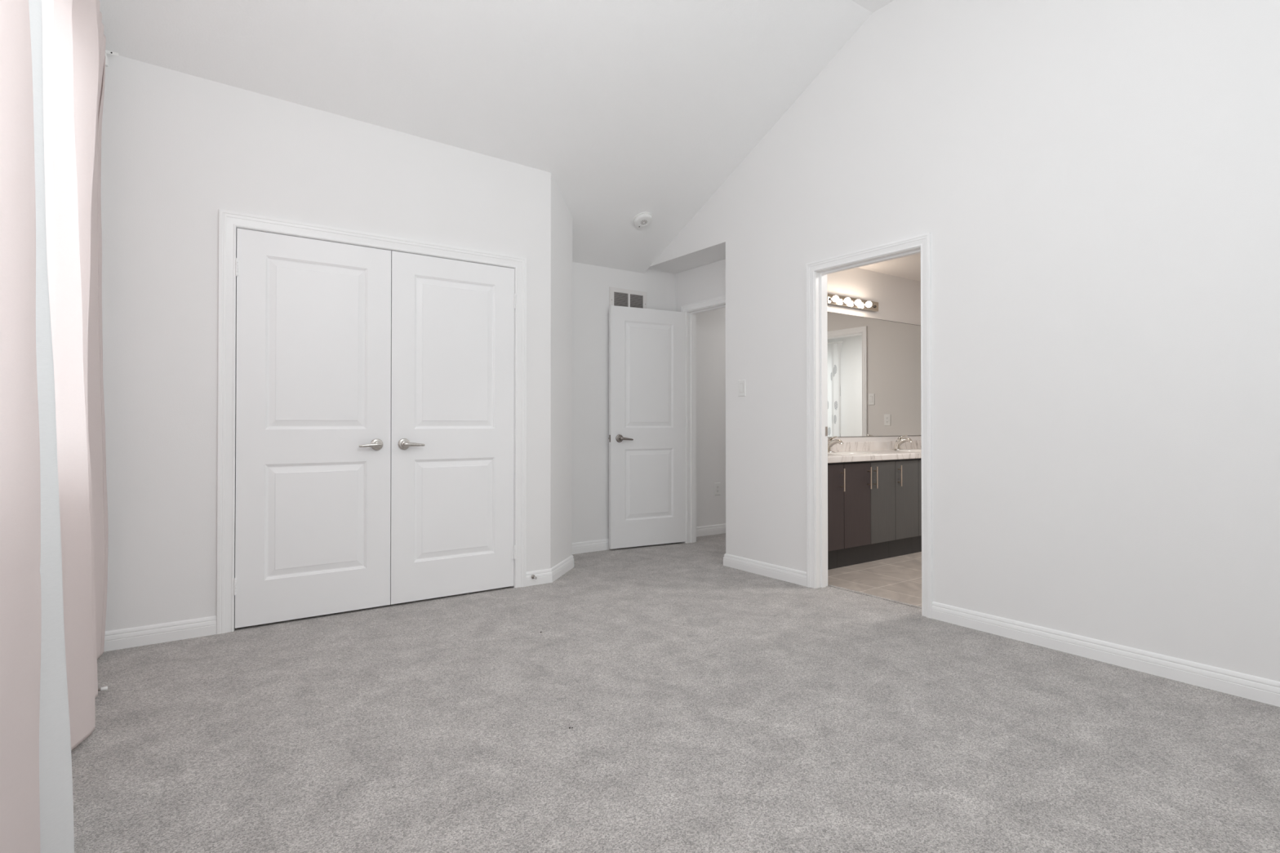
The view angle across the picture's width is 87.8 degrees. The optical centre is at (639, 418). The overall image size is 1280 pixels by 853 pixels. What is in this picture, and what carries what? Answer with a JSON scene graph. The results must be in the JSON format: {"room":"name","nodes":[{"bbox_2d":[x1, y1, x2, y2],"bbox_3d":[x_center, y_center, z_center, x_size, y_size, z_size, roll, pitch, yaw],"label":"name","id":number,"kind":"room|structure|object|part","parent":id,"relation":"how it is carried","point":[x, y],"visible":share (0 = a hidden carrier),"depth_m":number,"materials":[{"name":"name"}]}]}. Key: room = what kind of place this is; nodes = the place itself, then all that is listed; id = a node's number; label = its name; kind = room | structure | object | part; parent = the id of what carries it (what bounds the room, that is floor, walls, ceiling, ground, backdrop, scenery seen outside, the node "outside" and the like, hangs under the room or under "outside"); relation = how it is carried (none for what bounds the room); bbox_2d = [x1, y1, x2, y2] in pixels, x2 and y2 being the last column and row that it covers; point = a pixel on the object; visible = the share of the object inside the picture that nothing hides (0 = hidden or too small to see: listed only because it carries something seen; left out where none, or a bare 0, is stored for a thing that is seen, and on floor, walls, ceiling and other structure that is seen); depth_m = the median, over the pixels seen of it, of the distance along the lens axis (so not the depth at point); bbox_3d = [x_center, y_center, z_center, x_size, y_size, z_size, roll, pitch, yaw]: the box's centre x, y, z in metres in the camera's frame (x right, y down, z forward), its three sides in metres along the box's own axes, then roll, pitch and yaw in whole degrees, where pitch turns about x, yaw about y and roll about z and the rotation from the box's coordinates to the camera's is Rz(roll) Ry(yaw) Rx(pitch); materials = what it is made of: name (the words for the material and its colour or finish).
{"room":"empty bedroom","nodes":[
{"label":"empty bedroom","id":0,"kind":"room"},
{"bbox_2d":[101,53,551,631],"bbox_3d":[-1.618,-0.312,3.766,2.438,2.790,0.100,0,-1,-35],"label":"wall","id":1,"kind":"structure","parent":0,"point":[179,148],"depth_m":3.30,"materials":[{"name":"paint"}]},
{"bbox_2d":[103,615,216,652],"bbox_3d":[-2.350,1.033,3.164,0.562,0.090,0.014,0,-1,-35],"label":"baseboard","id":2,"kind":"structure","parent":1,"relation":"attached to","point":[129,637],"depth_m":3.19,"materials":[{"name":"paint"}]},
{"bbox_2d":[233,227,391,628],"bbox_3d":[-1.747,0.048,3.592,0.781,2.040,0.093,0,-1,-35],"label":"door","id":3,"kind":"structure","parent":1,"relation":"in","point":[313,417],"depth_m":3.59,"materials":[{"name":"paint"}]},
{"bbox_3d":[-1.515,0.148,3.725,0.118,0.024,0.043,0,-1,-35],"label":"lever","id":4,"kind":"part","parent":3,"relation":"part of","materials":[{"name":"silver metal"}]},
{"bbox_3d":[-1.493,0.148,3.776,0.067,0.067,0.020,0,-1,-35],"label":"handle","id":5,"kind":"part","parent":3,"relation":"part of","materials":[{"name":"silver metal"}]},
{"bbox_2d":[216,208,526,634],"bbox_3d":[-1.459,0.017,3.865,1.691,2.133,0.118,0,-1,-35],"label":"trim","id":6,"kind":"structure","parent":1,"relation":"attached to","point":[228,220],"depth_m":3.44,"materials":[{"name":"paint"}]},
{"bbox_2d":[390,250,515,604],"bbox_3d":[-1.107,0.052,4.046,0.782,2.040,0.093,0,-1,-35],"label":"door","id":7,"kind":"structure","parent":1,"relation":"in","point":[452,469],"depth_m":4.03,"materials":[{"name":"paint"}]},
{"bbox_3d":[-1.370,0.149,3.863,0.067,0.067,0.020,0,-1,-35],"label":"handle","id":8,"kind":"part","parent":7,"relation":"part of","materials":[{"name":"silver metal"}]},
{"bbox_3d":[-1.315,0.149,3.867,0.118,0.024,0.043,0,-1,-35],"label":"lever","id":9,"kind":"part","parent":7,"relation":"part of","materials":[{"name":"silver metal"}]},
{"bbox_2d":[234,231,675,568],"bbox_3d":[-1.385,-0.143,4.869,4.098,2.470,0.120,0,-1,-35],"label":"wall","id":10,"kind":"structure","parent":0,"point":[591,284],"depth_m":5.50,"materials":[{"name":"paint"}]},
{"bbox_2d":[572,538,614,554],"bbox_3d":[-0.210,1.054,5.609,1.313,0.090,0.014,0,-1,-35],"label":"baseboard","id":11,"kind":"structure","parent":10,"relation":"attached to","point":[599,544],"depth_m":5.46,"materials":[{"name":"paint"}]},
{"bbox_2d":[608,286,646,308],"bbox_3d":[-0.098,-1.005,5.709,0.392,0.209,0.011,0,-1,-35],"label":"air vent","id":12,"kind":"object","parent":10,"relation":"in","point":[617,296],"visible":0.83,"depth_m":5.70,"materials":[{"name":"metal"}]},
{"bbox_2d":[99,0,893,273],"bbox_3d":[-0.028,-1.937,2.530,3.905,1.392,5.530,0,-1,-35],"label":"ceiling","id":13,"kind":"structure","parent":0,"point":[632,108],"depth_m":3.78,"materials":[{"name":"paint"}]},
{"bbox_2d":[632,211,653,227],"bbox_3d":[0.023,-1.528,5.121,0.156,0.095,0.145,0,-1,-35],"label":"smoke detector","id":14,"kind":"object","parent":13,"relation":"attached to","point":[642,220],"visible":1,"depth_m":5.08,"materials":[{"name":"white plastic"}]},
{"bbox_2d":[550,173,572,568],"bbox_3d":[-0.616,-0.274,4.854,0.246,2.733,0.829,0,-1,-15],"label":"wall","id":15,"kind":"structure","parent":0,"point":[561,441],"depth_m":4.66,"materials":[{"name":"paint"}]},
{"bbox_2d":[526,555,573,586],"bbox_3d":[-0.614,1.047,4.766,0.258,0.090,0.931,0,-1,0],"label":"baseboard","id":16,"kind":"structure","parent":15,"relation":"attached to","point":[547,575],"depth_m":4.41,"materials":[{"name":"paint"}]},
{"bbox_2d":[71,533,1279,852],"bbox_3d":[1.141,1.127,3.376,6.820,0.104,5.600,0,-1,-35],"label":"floor","id":17,"kind":"structure","parent":0,"point":[709,706],"depth_m":2.26,"materials":[{"name":"grey carpet"}]},
{"bbox_2d":[827,462,844,569],"bbox_3d":[1.138,0.705,4.864,0.490,0.776,0.552,0,-1,-35],"label":"vanity cabinet","id":18,"kind":"object","parent":17,"relation":"on","point":[836,471],"visible":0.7,"depth_m":4.76,"materials":[{"name":"brown laminate"}]},
{"bbox_3d":[1.262,0.323,4.693,0.490,0.015,0.016,0,-1,-35],"label":"rail","id":19,"kind":"part","parent":18,"relation":"part of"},
{"bbox_3d":[1.460,0.442,4.778,0.011,0.164,0.036,0,-1,-35],"label":"handle","id":20,"kind":"part","parent":18,"relation":"part of","materials":[{"name":"beige"}]},
{"bbox_2d":[837,459,895,568],"bbox_3d":[1.594,0.708,5.187,0.626,0.776,0.552,0,-1,-35],"label":"vanity cabinet","id":21,"kind":"object","parent":17,"relation":"on","point":[869,493],"visible":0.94,"depth_m":4.99,"materials":[{"name":"brown laminate"}]},
{"bbox_3d":[1.601,0.637,4.908,0.310,0.612,0.018,0,-1,-35],"label":"door","id":22,"kind":"part","parent":21,"relation":"part of","materials":[{"name":"brown laminate"}]},
{"bbox_3d":[1.717,0.326,5.017,0.626,0.015,0.016,0,-1,-35],"label":"rail","id":23,"kind":"part","parent":21,"relation":"part of","materials":[{"name":"black wood"}]},
{"bbox_3d":[1.714,0.443,4.958,0.011,0.164,0.036,0,-1,-35],"label":"handle","id":24,"kind":"part","parent":21,"relation":"part of","materials":[{"name":"beige"}]},
{"bbox_3d":[1.775,0.444,5.001,0.011,0.164,0.036,0,-1,-35],"label":"handle","id":25,"kind":"part","parent":21,"relation":"part of","materials":[{"name":"beige"}]},
{"bbox_3d":[1.856,0.638,5.089,0.310,0.612,0.018,0,-1,-35],"label":"door","id":26,"kind":"part","parent":21,"relation":"part of","materials":[{"name":"grey laminate"}]},
{"bbox_2d":[888,458,918,557],"bbox_3d":[1.977,0.710,5.460,0.312,0.776,0.552,0,-1,-35],"label":"vanity cabinet","id":27,"kind":"object","parent":17,"relation":"on","point":[906,470],"visible":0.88,"depth_m":5.27,"materials":[{"name":"brown laminate"}]},
{"bbox_3d":[2.027,0.445,5.180,0.011,0.164,0.036,0,-1,-35],"label":"handle","id":28,"kind":"part","parent":27,"relation":"part of","materials":[{"name":"beige"}]},
{"bbox_3d":[2.101,0.328,5.289,0.312,0.015,0.016,0,-1,-35],"label":"rail","id":29,"kind":"part","parent":27,"relation":"part of","materials":[{"name":"black wood"}]},
{"bbox_3d":[2.112,0.640,5.271,0.309,0.612,0.018,0,-1,-35],"label":"door","id":30,"kind":"part","parent":27,"relation":"part of","materials":[{"name":"grey laminate"}]},
{"bbox_2d":[911,458,921,553],"bbox_3d":[2.360,0.712,5.732,0.626,0.776,0.552,0,-1,-35],"label":"vanity cabinet","id":31,"kind":"object","parent":17,"relation":"on","point":[917,540],"visible":0.07,"depth_m":5.37,"materials":[{"name":"brown laminate"}]},
{"bbox_3d":[2.367,0.642,5.452,0.310,0.612,0.018,0,-1,-35],"label":"door","id":32,"kind":"part","parent":31,"relation":"part of","materials":[{"name":"grey laminate"}]},
{"bbox_3d":[2.823,0.715,6.060,0.507,0.776,0.553,0,-1,-35],"label":"vanity cabinet","id":33,"kind":"object","parent":17,"relation":"on","visible":0},
{"bbox_2d":[827,440,921,462],"bbox_3d":[1.982,0.261,5.472,2.566,0.122,0.546,0,-1,-35],"label":"countertop","id":34,"kind":"structure","parent":33,"relation":"on","point":[884,451],"depth_m":5.51,"materials":[{"name":"stone"}]},
{"bbox_2d":[827,435,843,452],"bbox_3d":[1.516,0.207,5.287,0.142,0.134,0.174,0,-1,-10],"label":"faucet","id":35,"kind":"object","parent":34,"relation":"on","point":[831,442],"visible":0.68,"depth_m":5.28,"materials":[{"name":"silver metal"}]},
{"bbox_3d":[1.535,0.169,5.295,0.052,0.057,0.094,0,-1,-35],"label":"lever","id":36,"kind":"part","parent":35,"relation":"part of","materials":[{"name":"silver metal"}]},
{"bbox_2d":[827,452,878,454],"bbox_3d":[1.630,0.334,5.141,0.512,0.134,0.340,0,-1,-35],"label":"sink","id":37,"kind":"object","parent":34,"relation":"in","point":[828,453],"visible":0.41,"depth_m":5.27,"materials":[{"name":"beige ceramic"}]},
{"bbox_2d":[891,435,912,450],"bbox_3d":[2.286,0.212,5.834,0.142,0.134,0.174,0,-1,-10],"label":"faucet","id":38,"kind":"object","parent":34,"relation":"on","point":[900,441],"visible":0.94,"depth_m":5.84,"materials":[{"name":"silver metal"}]},
{"bbox_3d":[2.305,0.174,5.841,0.052,0.057,0.094,0,-1,-35],"label":"lever","id":39,"kind":"part","parent":38,"relation":"part of","materials":[{"name":"silver metal"}]},
{"bbox_2d":[894,449,920,452],"bbox_3d":[2.397,0.339,5.685,0.512,0.134,0.340,0,-1,-35],"label":"sink","id":40,"kind":"object","parent":34,"relation":"in","point":[908,451],"visible":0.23,"depth_m":5.82,"materials":[{"name":"beige ceramic"}]},
{"bbox_2d":[647,241,725,273],"bbox_3d":[0.480,-1.376,5.489,0.352,0.122,1.046,0,-1,-35],"label":"ceiling","id":41,"kind":"structure","parent":0,"point":[709,255],"depth_m":5.51,"materials":[{"name":"paint"}]},
{"bbox_2d":[675,258,725,311],"bbox_3d":[0.651,-0.171,5.636,0.110,2.540,1.105,0,-1,-35],"label":"wall","id":42,"kind":"structure","parent":0,"point":[706,282],"depth_m":5.73,"materials":[{"name":"paint"}]},
{"bbox_2d":[608,305,688,549],"bbox_3d":[0.094,0.072,5.693,0.772,2.028,0.093,0,-1,-28],"label":"door","id":43,"kind":"structure","parent":42,"relation":"in","point":[648,422],"depth_m":5.69,"materials":[{"name":"paint"}]},
{"bbox_3d":[-0.169,0.167,5.554,0.067,0.067,0.020,0,-1,-28],"label":"handle","id":44,"kind":"part","parent":43,"relation":"part of","materials":[{"name":"silver metal"}]},
{"bbox_3d":[-0.114,0.169,5.551,0.118,0.028,0.043,0,-1,-28],"label":"lever","id":45,"kind":"part","parent":43,"relation":"part of","materials":[{"name":"silver metal"}]},
{"bbox_2d":[680,295,725,543],"bbox_3d":[0.671,0.045,5.591,0.128,2.108,0.886,0,-1,-35],"label":"trim","id":46,"kind":"structure","parent":42,"relation":"attached to","point":[691,310],"depth_m":5.89,"materials":[{"name":"paint"}]},
{"bbox_2d":[696,307,725,526],"bbox_3d":[1.621,-0.164,6.387,2.562,2.540,1.205,0,-1,-35],"label":"wall","id":47,"kind":"structure","parent":0,"point":[710,325],"depth_m":6.33,"materials":[{"name":"paint"}]},
{"bbox_2d":[696,523,725,537],"bbox_3d":[1.360,1.064,6.798,2.300,0.090,0.014,0,-1,-35],"label":"baseboard","id":48,"kind":"structure","parent":47,"relation":"attached to","point":[704,531],"depth_m":6.30,"materials":[{"name":"paint"}]},
{"bbox_2d":[714,482,719,495],"bbox_3d":[0.743,0.676,6.367,0.076,0.120,0.009,0,-1,-35],"label":"electrical outlet","id":49,"kind":"object","parent":47,"relation":"attached to","point":[717,486],"visible":1,"depth_m":6.36,"materials":[{"name":"white plastic"}]},
{"bbox_2d":[826,267,920,442],"bbox_3d":[1.854,-0.170,5.767,2.700,2.540,0.075,0,-1,-35],"label":"wall","id":50,"kind":"structure","parent":0,"point":[898,298],"depth_m":5.93,"materials":[{"name":"paint"}]},
{"bbox_2d":[826,293,878,311],"bbox_3d":[1.835,-0.988,5.654,0.688,0.080,0.100,0,-1,-35],"label":"vanity light","id":51,"kind":"object","parent":50,"relation":"attached to","point":[833,300],"visible":0.99,"depth_m":5.63,"materials":[{"name":"silver glass"}]},
{"bbox_3d":[1.608,-0.985,5.465,0.053,0.053,0.054,0,-1,-35],"label":"bulb","id":52,"kind":"part","parent":51,"relation":"part of","materials":[{"name":"white glass"}]},
{"bbox_3d":[1.734,-0.985,5.555,0.053,0.053,0.054,0,-1,-35],"label":"bulb","id":53,"kind":"part","parent":51,"relation":"part of","materials":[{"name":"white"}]},
{"bbox_3d":[1.849,-0.984,5.636,0.053,0.053,0.054,0,-1,-35],"label":"bulb","id":54,"kind":"part","parent":51,"relation":"part of","materials":[{"name":"white glass"}]},
{"bbox_3d":[1.968,-0.983,5.721,0.053,0.053,0.054,0,-1,-35],"label":"bulb","id":55,"kind":"part","parent":51,"relation":"part of","materials":[{"name":"white glass"}]},
{"bbox_2d":[826,311,920,437],"bbox_3d":[1.854,-0.365,5.718,2.400,1.042,0.006,0,-1,-35],"label":"wall mirror","id":56,"kind":"object","parent":50,"relation":"attached to","point":[874,365],"visible":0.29,"depth_m":5.86,"materials":[{"name":"silver mirror"}]},
{"bbox_2d":[831,440,920,451],"bbox_3d":[1.828,0.255,5.688,2.566,0.106,0.018,0,-1,-35],"label":"backsplash","id":57,"kind":"structure","parent":50,"relation":"attached to","point":[857,446],"depth_m":5.82,"materials":[{"name":"stone"}]},
{"bbox_2d":[857,253,920,281],"bbox_3d":[2.486,-1.371,4.776,2.570,0.115,2.290,0,-1,-35],"label":"ceiling","id":58,"kind":"structure","parent":0,"point":[908,267],"depth_m":5.74,"materials":[{"name":"white paint"}]},
{"bbox_2d":[650,0,1279,681],"bbox_3d":[1.630,-0.660,3.657,0.115,3.484,5.167,0,-1,-35],"label":"wall","id":59,"kind":"structure","parent":0,"point":[1095,184],"depth_m":3.08,"materials":[{"name":"paint"}]},
{"bbox_2d":[737,379,746,396],"bbox_3d":[0.735,-0.220,4.804,0.011,0.120,0.074,0,-1,-35],"label":"light switch","id":60,"kind":"object","parent":59,"relation":"attached to","point":[741,383],"visible":1,"depth_m":4.80,"materials":[{"name":"white plastic"}]},
{"bbox_2d":[723,553,806,586],"bbox_3d":[0.998,1.046,4.726,0.370,0.090,0.794,0,-1,-35],"label":"baseboard","id":61,"kind":"structure","parent":59,"relation":"attached to","point":[778,572],"depth_m":4.59,"materials":[{"name":"paint"}]},
{"bbox_2d":[805,232,933,618],"bbox_3d":[1.378,0.038,3.989,0.133,2.093,0.860,0,-1,-35],"label":"trim","id":62,"kind":"structure","parent":59,"relation":"attached to","point":[816,272],"depth_m":4.26,"materials":[{"name":"paint"}]},
{"bbox_3d":[1.206,0.083,4.312,0.034,0.060,0.004,0,-1,-35],"label":"strike plate","id":63,"kind":"part","parent":62,"relation":"part of","materials":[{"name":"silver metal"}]},
{"bbox_2d":[931,601,1279,706],"bbox_3d":[2.327,1.027,2.548,0.014,0.090,2.574,0,-1,-35],"label":"baseboard","id":64,"kind":"structure","parent":59,"relation":"attached to","point":[1262,690],"depth_m":2.88,"materials":[{"name":"paint"}]},
{"bbox_3d":[-1.559,-0.707,1.450,0.150,3.540,5.260,0,-1,-35],"label":"wall","id":65,"kind":"structure","parent":0,"visible":0},
{"bbox_2d":[97,686,107,691],"bbox_3d":[-2.135,1.048,2.537,0.160,0.024,0.024,0,-1,-35],"label":"door stop","id":66,"kind":"object","parent":65,"relation":"attached to","point":[104,688],"visible":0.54,"depth_m":2.57,"materials":[{"name":"silver metal"}]},
{"bbox_2d":[105,49,118,56],"bbox_3d":[-2.487,-1.676,3.038,0.164,0.044,0.040,0,-1,-35],"label":"curtain bracket","id":67,"kind":"object","parent":65,"relation":"attached to","point":[110,52],"visible":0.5,"depth_m":3.07,"materials":[{"name":"white plastic"}]},
{"bbox_2d":[105,51,108,66],"bbox_3d":[-1.282,-1.674,1.385,0.036,0.070,4.119,0,-1,-35],"label":"curtain rod","id":68,"kind":"object","parent":67,"relation":"attached to","point":[106,56],"visible":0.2,"depth_m":3.05,"materials":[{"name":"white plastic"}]},
{"bbox_2d":[0,0,41,852],"bbox_3d":[-0.960,-0.339,0.948,0.082,2.755,1.152,0,-1,-37],"label":"curtain","id":69,"kind":"object","parent":68,"relation":"hanging from","point":[20,606],"visible":1,"depth_m":1.27,"materials":[{"name":"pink fabric"}]},
{"bbox_2d":[41,0,107,751],"bbox_3d":[-2.030,-0.327,2.410,0.125,2.755,1.436,0,-1,-35],"label":"curtain","id":70,"kind":"object","parent":68,"relation":"hanging from","point":[74,39],"visible":0.84,"depth_m":2.20,"materials":[{"name":"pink fabric"}]},
{"bbox_3d":[-1.303,-1.675,1.318,0.036,0.070,4.034,0,-1,-35],"label":"curtain rod","id":71,"kind":"object","parent":65,"relation":"attached to","visible":0},
{"bbox_2d":[28,0,74,852],"bbox_3d":[-1.045,-0.341,1.039,0.163,2.750,1.800,0,-1,-35],"label":"sheer curtain","id":72,"kind":"object","parent":71,"relation":"hanging from","point":[55,776],"visible":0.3,"depth_m":1.49,"materials":[{"name":"white fabric"}]}
]}

